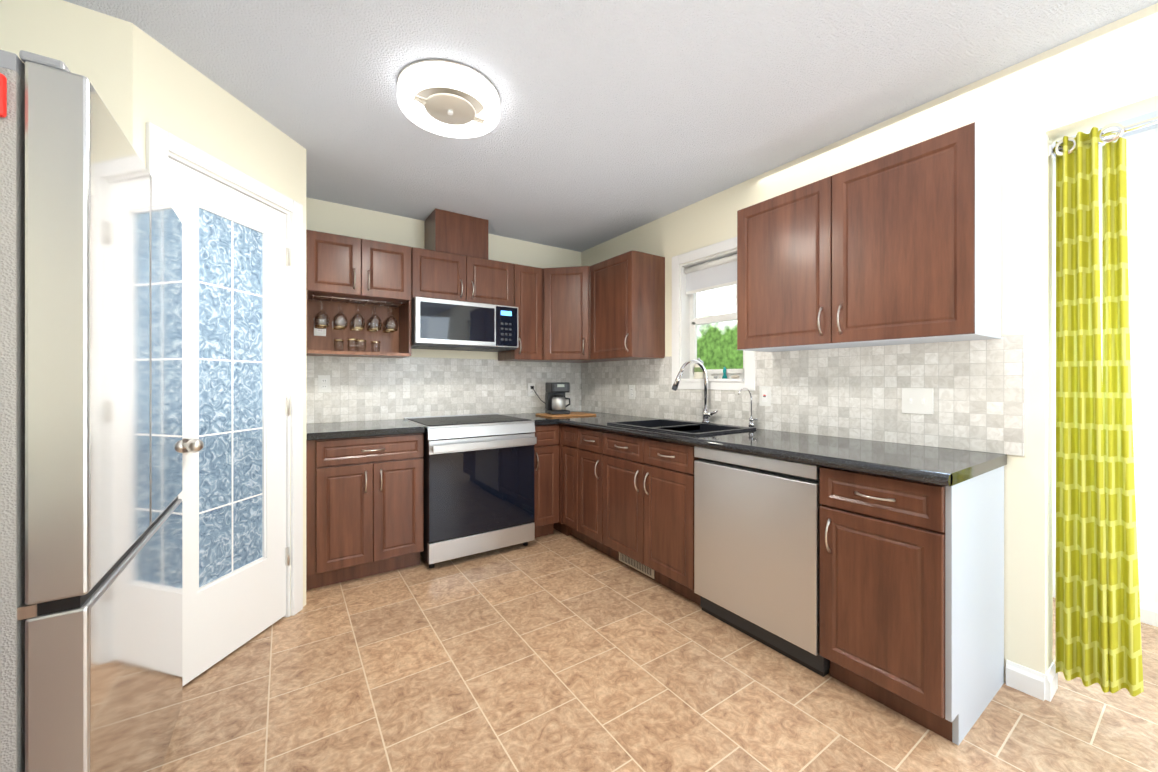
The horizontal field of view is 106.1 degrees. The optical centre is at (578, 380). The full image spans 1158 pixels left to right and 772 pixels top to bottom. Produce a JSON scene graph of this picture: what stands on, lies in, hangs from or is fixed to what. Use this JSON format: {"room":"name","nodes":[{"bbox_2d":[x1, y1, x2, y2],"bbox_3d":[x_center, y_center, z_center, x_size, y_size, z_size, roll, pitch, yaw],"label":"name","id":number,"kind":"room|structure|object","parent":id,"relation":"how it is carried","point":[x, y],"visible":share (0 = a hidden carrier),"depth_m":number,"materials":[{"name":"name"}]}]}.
{"room":"kitchen","nodes":[
{"label":"kitchen","id":0,"kind":"room"},
{"bbox_2d":[0,0,305,615],"bbox_3d":[-2.043,-0.018,1.996,1.341,2.443,1.357,0,0,-34],"label":"wall","id":1,"kind":"structure","parent":0,"point":[137,77],"depth_m":1.59,"materials":[{"name":"beige paint"}]},
{"bbox_2d":[146,122,302,616],"bbox_3d":[-1.547,0.140,1.925,0.117,2.126,0.742,0,0,6],"label":"door frame","id":2,"kind":"structure","parent":1,"relation":"attached to","point":[160,143],"depth_m":2.22,"materials":[{"name":"white wood"}]},
{"bbox_2d":[168,158,289,686],"bbox_3d":[-1.526,0.175,1.924,0.419,2.032,0.480,0,0,-34],"label":"pantry door","id":3,"kind":"structure","parent":1,"relation":"in","point":[235,413],"depth_m":1.91,"materials":[{"name":"white wood"}]},
{"bbox_2d":[306,197,580,423],"bbox_3d":[-1.515,-0.019,3.250,3.880,2.443,0.130,0,0,-34],"label":"wall","id":4,"kind":"structure","parent":0,"point":[338,219],"depth_m":3.33,"materials":[{"name":"beige paint"}]},
{"bbox_2d":[306,230,410,357],"bbox_3d":[-1.501,-0.547,2.961,0.627,0.760,0.359,0,0,-34],"label":"upper cabinet","id":5,"kind":"object","parent":4,"relation":"attached to","point":[340,266],"visible":0.94,"depth_m":2.93,"materials":[{"name":"brown wood"}]},
{"bbox_2d":[314,319,325,335],"bbox_3d":[-1.771,-0.363,2.978,0.072,0.117,0.008,0,0,-34],"label":"outlet","id":6,"kind":"object","parent":5,"relation":"attached to","point":[319,332],"visible":0.46,"depth_m":2.98,"materials":[{"name":"white plastic"}]},
{"bbox_2d":[311,293,404,332],"bbox_3d":[-1.505,-0.449,2.967,0.550,0.202,0.256,0,0,-34],"label":"stemware rack","id":7,"kind":"object","parent":5,"relation":"hanging from","point":[359,328],"visible":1,"depth_m":2.95,"materials":[{"name":"clear glass"}]},
{"bbox_2d":[306,356,581,423],"bbox_3d":[-0.929,0.057,3.563,2.250,0.469,0.007,0,0,-34],"label":"backsplash","id":8,"kind":"structure","parent":4,"relation":"attached to","point":[361,388],"depth_m":3.38,"materials":[{"name":"tile"}]},
{"bbox_2d":[318,375,329,391],"bbox_3d":[-1.753,0.023,2.996,0.072,0.117,0.008,0,0,-34],"label":"electrical outlet","id":9,"kind":"object","parent":8,"relation":"attached to","point":[323,383],"visible":1,"depth_m":2.99,"materials":[{"name":"white plastic"}]},
{"bbox_2d":[528,383,534,395],"bbox_3d":[-0.425,0.083,3.893,0.072,0.117,0.008,0,0,-34],"label":"electrical outlet","id":10,"kind":"object","parent":8,"relation":"attached to","point":[531,392],"visible":0.92,"depth_m":3.89,"materials":[{"name":"white plastic"}]},
{"bbox_2d":[411,208,513,306],"bbox_3d":[-0.917,-0.905,3.355,0.774,0.666,0.359,0,0,-34],"label":"upper cabinet","id":11,"kind":"object","parent":4,"relation":"attached to","point":[450,261],"visible":0.96,"depth_m":3.23,"materials":[{"name":"brown wood"}]},
{"bbox_2d":[411,297,517,351],"bbox_3d":[-0.901,-0.404,3.332,0.770,0.330,0.413,0,0,-34],"label":"microwave","id":12,"kind":"object","parent":11,"relation":"attached to","point":[440,324],"visible":0.96,"depth_m":3.14,"materials":[{"name":"grey metal"}]},
{"bbox_2d":[498,264,541,361],"bbox_3d":[-0.488,-0.547,3.645,0.254,0.760,0.359,0,0,-34],"label":"upper cabinet","id":13,"kind":"object","parent":4,"relation":"attached to","point":[528,291],"visible":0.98,"depth_m":3.53,"materials":[{"name":"brown wood"}]},
{"bbox_2d":[525,266,614,362],"bbox_3d":[-0.060,-0.547,3.786,0.604,0.760,0.604,0,0,-34],"label":"upper cabinet","id":14,"kind":"object","parent":4,"relation":"attached to","point":[565,314],"visible":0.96,"depth_m":3.56,"materials":[{"name":"brown wood"}]},
{"bbox_2d":[63,0,1157,251],"bbox_3d":[0.854,-1.270,0.789,5.050,0.060,6.860,0,0,-34],"label":"ceiling","id":15,"kind":"structure","parent":0,"point":[619,118],"depth_m":1.79,"materials":[{"name":"white paint"}]},
{"bbox_2d":[397,59,499,137],"bbox_3d":[-0.558,-1.197,1.887,0.424,0.082,0.424,0,0,-34],"label":"ceiling light fixture","id":16,"kind":"object","parent":15,"relation":"attached to","point":[448,98],"visible":1,"depth_m":1.83,"materials":[{"name":"silver metal"}]},
{"bbox_2d":[161,529,1157,771],"bbox_3d":[0.854,1.234,0.790,5.050,0.060,6.860,0,0,-34],"label":"floor","id":17,"kind":"structure","parent":0,"point":[557,651],"depth_m":1.65,"materials":[{"name":"tile"}]},
{"bbox_2d":[0,50,181,771],"bbox_3d":[-1.537,0.306,0.952,0.870,1.794,0.912,0,0,-34],"label":"refrigerator","id":18,"kind":"object","parent":17,"relation":"on","point":[90,450],"visible":1,"depth_m":0.82,"materials":[{"name":"grey metal"}]},
{"bbox_2d":[0,73,6,117],"bbox_3d":[-1.016,-0.502,0.742,0.050,0.092,0.020,0,0,-34],"label":"clip","id":19,"kind":"object","parent":18,"relation":"attached to","point":[3,96],"visible":1,"depth_m":0.75,"materials":[{"name":"red plastic"}]},
{"bbox_2d":[306,433,423,589],"bbox_3d":[-1.417,0.768,2.843,0.634,0.869,0.649,0,0,-34],"label":"base cabinet","id":20,"kind":"object","parent":17,"relation":"on","point":[364,506],"visible":0.94,"depth_m":2.59,"materials":[{"name":"brown wood"}]},
{"bbox_2d":[306,419,424,440],"bbox_3d":[-1.419,0.313,2.850,0.639,0.040,0.639,0,0,-34],"label":"countertop","id":21,"kind":"structure","parent":20,"relation":"on","point":[334,430],"depth_m":2.68,"materials":[{"name":"black stone"}]},
{"bbox_2d":[404,413,536,567],"bbox_3d":[-0.803,0.740,3.190,0.758,0.925,0.727,0,0,-34],"label":"range","id":22,"kind":"object","parent":17,"relation":"on","point":[478,483],"visible":0.94,"depth_m":2.91,"materials":[{"name":"silver metal"}]},
{"bbox_2d":[532,424,570,537],"bbox_3d":[-0.156,0.768,3.695,0.865,0.869,0.649,0,0,-34],"label":"base cabinet","id":23,"kind":"object","parent":17,"relation":"on","point":[548,483],"visible":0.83,"depth_m":3.30,"materials":[{"name":"brown wood"}]},
{"bbox_2d":[501,414,537,425],"bbox_3d":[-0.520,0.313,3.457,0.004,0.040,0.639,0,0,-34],"label":"countertop","id":24,"kind":"structure","parent":23,"relation":"on","point":[519,416],"depth_m":3.53,"materials":[{"name":"black stone"}]},
{"bbox_2d":[514,411,1006,485],"bbox_3d":[0.576,0.313,2.776,0.684,0.040,2.995,0,0,-34],"label":"countertop","id":25,"kind":"structure","parent":23,"relation":"on","point":[941,466],"depth_m":1.84,"materials":[{"name":"black stone"}]},
{"bbox_2d":[536,412,595,416],"bbox_3d":[-0.111,0.285,3.656,0.435,0.012,0.321,0,0,-34],"label":"cutting board","id":26,"kind":"object","parent":25,"relation":"on","point":[571,414],"visible":0.92,"depth_m":3.57,"materials":[{"name":"brown wood"}]},
{"bbox_2d":[531,382,570,414],"bbox_3d":[-0.239,0.148,3.753,0.200,0.262,0.433,0,0,-34],"label":"coffee maker","id":27,"kind":"object","parent":26,"relation":"on","point":[555,401],"visible":0.98,"depth_m":3.60,"materials":[{"name":"black plastic"}]},
{"bbox_2d":[607,419,755,435],"bbox_3d":[0.619,0.390,2.746,0.538,0.217,0.751,0,0,-34],"label":"sink","id":28,"kind":"object","parent":25,"relation":"in","point":[691,428],"visible":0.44,"depth_m":2.78,"materials":[{"name":"black"}]},
{"bbox_2d":[672,360,717,422],"bbox_3d":[0.762,0.073,2.835,0.275,0.416,0.188,0,0,-34],"label":"faucet","id":29,"kind":"object","parent":25,"relation":"on","point":[707,414],"visible":1,"depth_m":2.88,"materials":[{"name":"silver metal"}]},
{"bbox_2d":[738,387,758,426],"bbox_3d":[1.000,0.161,2.578,0.142,0.240,0.062,0,0,-34],"label":"filter faucet","id":30,"kind":"object","parent":25,"relation":"on","point":[751,420],"visible":0.98,"depth_m":2.61,"materials":[{"name":"silver metal"}]},
{"bbox_2d":[562,425,586,543],"bbox_3d":[0.184,0.768,3.413,0.617,0.869,0.211,0,0,-34],"label":"base cabinet","id":31,"kind":"object","parent":17,"relation":"on","point":[570,448],"visible":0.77,"depth_m":3.24,"materials":[{"name":"brown wood"}]},
{"bbox_2d":[578,427,611,556],"bbox_3d":[0.314,0.768,3.192,0.649,0.869,0.294,0,0,-34],"label":"base cabinet","id":32,"kind":"object","parent":17,"relation":"on","point":[590,484],"visible":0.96,"depth_m":3.02,"materials":[{"name":"brown wood"}]},
{"bbox_2d":[603,431,700,605],"bbox_3d":[0.616,0.768,2.745,0.649,0.869,0.776,0,0,-34],"label":"base cabinet","id":33,"kind":"object","parent":17,"relation":"on","point":[648,502],"visible":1,"depth_m":2.52,"materials":[{"name":"brown wood"}]},
{"bbox_2d":[619,552,653,578],"bbox_3d":[0.358,1.156,2.748,0.007,0.070,0.330,0,0,-34],"label":"air vent register","id":34,"kind":"object","parent":33,"relation":"attached to","point":[638,566],"visible":0.62,"depth_m":2.74,"materials":[{"name":"beige metal"}]},
{"bbox_2d":[694,446,829,676],"bbox_3d":[1.023,0.770,2.163,0.612,0.867,0.628,0,0,-34],"label":"dishwasher","id":35,"kind":"object","parent":17,"relation":"on","point":[756,547],"visible":0.6,"depth_m":1.94,"materials":[{"name":"grey metal"}]},
{"bbox_2d":[820,466,1003,745],"bbox_3d":[1.308,0.769,1.720,0.649,0.869,0.409,0,0,-34],"label":"base cabinet","id":36,"kind":"object","parent":17,"relation":"on","point":[912,600],"visible":0.98,"depth_m":1.53,"materials":[{"name":"brown wood"}]},
{"bbox_2d":[581,3,1157,682],"bbox_3d":[1.923,-0.018,1.512,0.130,2.443,6.600,0,0,-34],"label":"wall","id":37,"kind":"structure","parent":0,"point":[1027,113],"depth_m":1.69,"materials":[{"name":"beige paint"}]},
{"bbox_2d":[590,250,664,360],"bbox_3d":[0.355,-0.547,3.389,0.359,0.760,0.511,0,0,-34],"label":"upper cabinet","id":38,"kind":"object","parent":37,"relation":"attached to","point":[627,305],"visible":1,"depth_m":3.22,"materials":[{"name":"brown wood"}]},
{"bbox_2d":[672,237,754,390],"bbox_3d":[0.925,-0.422,2.957,0.155,0.970,0.683,0,0,-34],"label":"window","id":39,"kind":"structure","parent":37,"relation":"in","point":[686,321],"depth_m":3.12,"materials":[{"name":"white wood"}]},
{"bbox_2d":[691,358,703,378],"bbox_3d":[0.839,-0.086,3.098,0.074,0.148,0.105,0,0,-34],"label":"stein","id":40,"kind":"object","parent":39,"relation":"on","point":[697,373],"visible":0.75,"depth_m":3.06,"materials":[{"name":"beige ceramic"}]},
{"bbox_2d":[684,254,736,294],"bbox_3d":[0.923,-0.720,2.956,0.043,0.195,0.511,0,0,-34],"label":"window blind","id":41,"kind":"object","parent":39,"relation":"attached to","point":[714,274],"visible":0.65,"depth_m":2.97,"materials":[{"name":"white fabric"}]},
{"bbox_2d":[722,367,726,378],"bbox_3d":[0.971,-0.053,2.902,0.036,0.082,0.036,0,0,-34],"label":"figurine","id":42,"kind":"object","parent":39,"relation":"on","point":[724,376],"visible":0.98,"depth_m":2.89,"materials":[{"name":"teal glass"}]},
{"bbox_2d":[714,375,739,378],"bbox_3d":[0.976,-0.024,2.886,0.038,0.024,0.201,0,0,-34],"label":"shell","id":43,"kind":"object","parent":39,"relation":"on","point":[732,376],"visible":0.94,"depth_m":2.82,"materials":[{"name":"beige"}]},
{"bbox_2d":[582,335,1024,455],"bbox_3d":[0.871,0.058,2.946,0.007,0.469,3.044,0,0,-34],"label":"backsplash","id":44,"kind":"structure","parent":37,"relation":"attached to","point":[978,386],"depth_m":2.15,"materials":[{"name":"tile"}]},
{"bbox_2d":[629,385,634,398],"bbox_3d":[0.434,0.096,3.576,0.008,0.117,0.072,0,0,-34],"label":"electrical outlet","id":45,"kind":"object","parent":44,"relation":"attached to","point":[631,391],"visible":1,"depth_m":3.57,"materials":[{"name":"white plastic"}]},
{"bbox_2d":[759,386,770,405],"bbox_3d":[1.104,0.093,2.585,0.008,0.117,0.072,0,0,-34],"label":"outlet","id":46,"kind":"object","parent":44,"relation":"attached to","point":[764,395],"visible":1,"depth_m":2.58,"materials":[{"name":"white plastic"}]},
{"bbox_2d":[902,388,932,414],"bbox_3d":[1.521,0.093,1.961,0.016,0.117,0.118,0,0,-34],"label":"double light switch","id":47,"kind":"object","parent":44,"relation":"attached to","point":[917,400],"visible":1,"depth_m":1.96,"materials":[{"name":"white plastic"}]},
{"bbox_2d":[737,121,1000,351],"bbox_3d":[1.261,-0.546,2.049,0.359,0.761,0.991,0,0,-34],"label":"upper cabinet","id":48,"kind":"object","parent":37,"relation":"attached to","point":[901,247],"visible":1,"depth_m":1.80,"materials":[{"name":"brown wood"}]},
{"bbox_2d":[1006,580,1157,701],"bbox_3d":[1.097,1.156,1.151,3.984,0.095,3.726,0,0,-34],"label":"baseboard","id":49,"kind":"structure","parent":37,"relation":"attached to","point":[1034,683],"depth_m":1.68,"materials":[{"name":"white wood"}]},
{"bbox_2d":[1048,116,1157,696],"bbox_3d":[2.105,0.103,1.322,0.148,2.030,0.918,0,0,-34],"label":"curtain","id":50,"kind":"object","parent":37,"relation":"attached to","point":[1098,631],"visible":1,"depth_m":1.59,"materials":[{"name":"fabric"}]},
{"bbox_2d":[1053,127,1157,605],"bbox_3d":[3.620,-0.018,1.090,0.130,2.443,4.000,0,0,-34],"label":"patio door","id":51,"kind":"structure","parent":0,"point":[1142,184],"depth_m":2.17,"materials":[{"name":"white paint"}]},
{"label":"outside","id":52,"kind":"structure","parent":0,"visible":0},
{"bbox_2d":[697,285,742,369],"bbox_3d":[2.449,-1.198,6.332,0.001,4.400,4.000,0,0,-34],"label":"sky","id":53,"kind":"structure","parent":52,"point":[716,345],"depth_m":6.75,"materials":[{"name":"green plant"}]}
]}

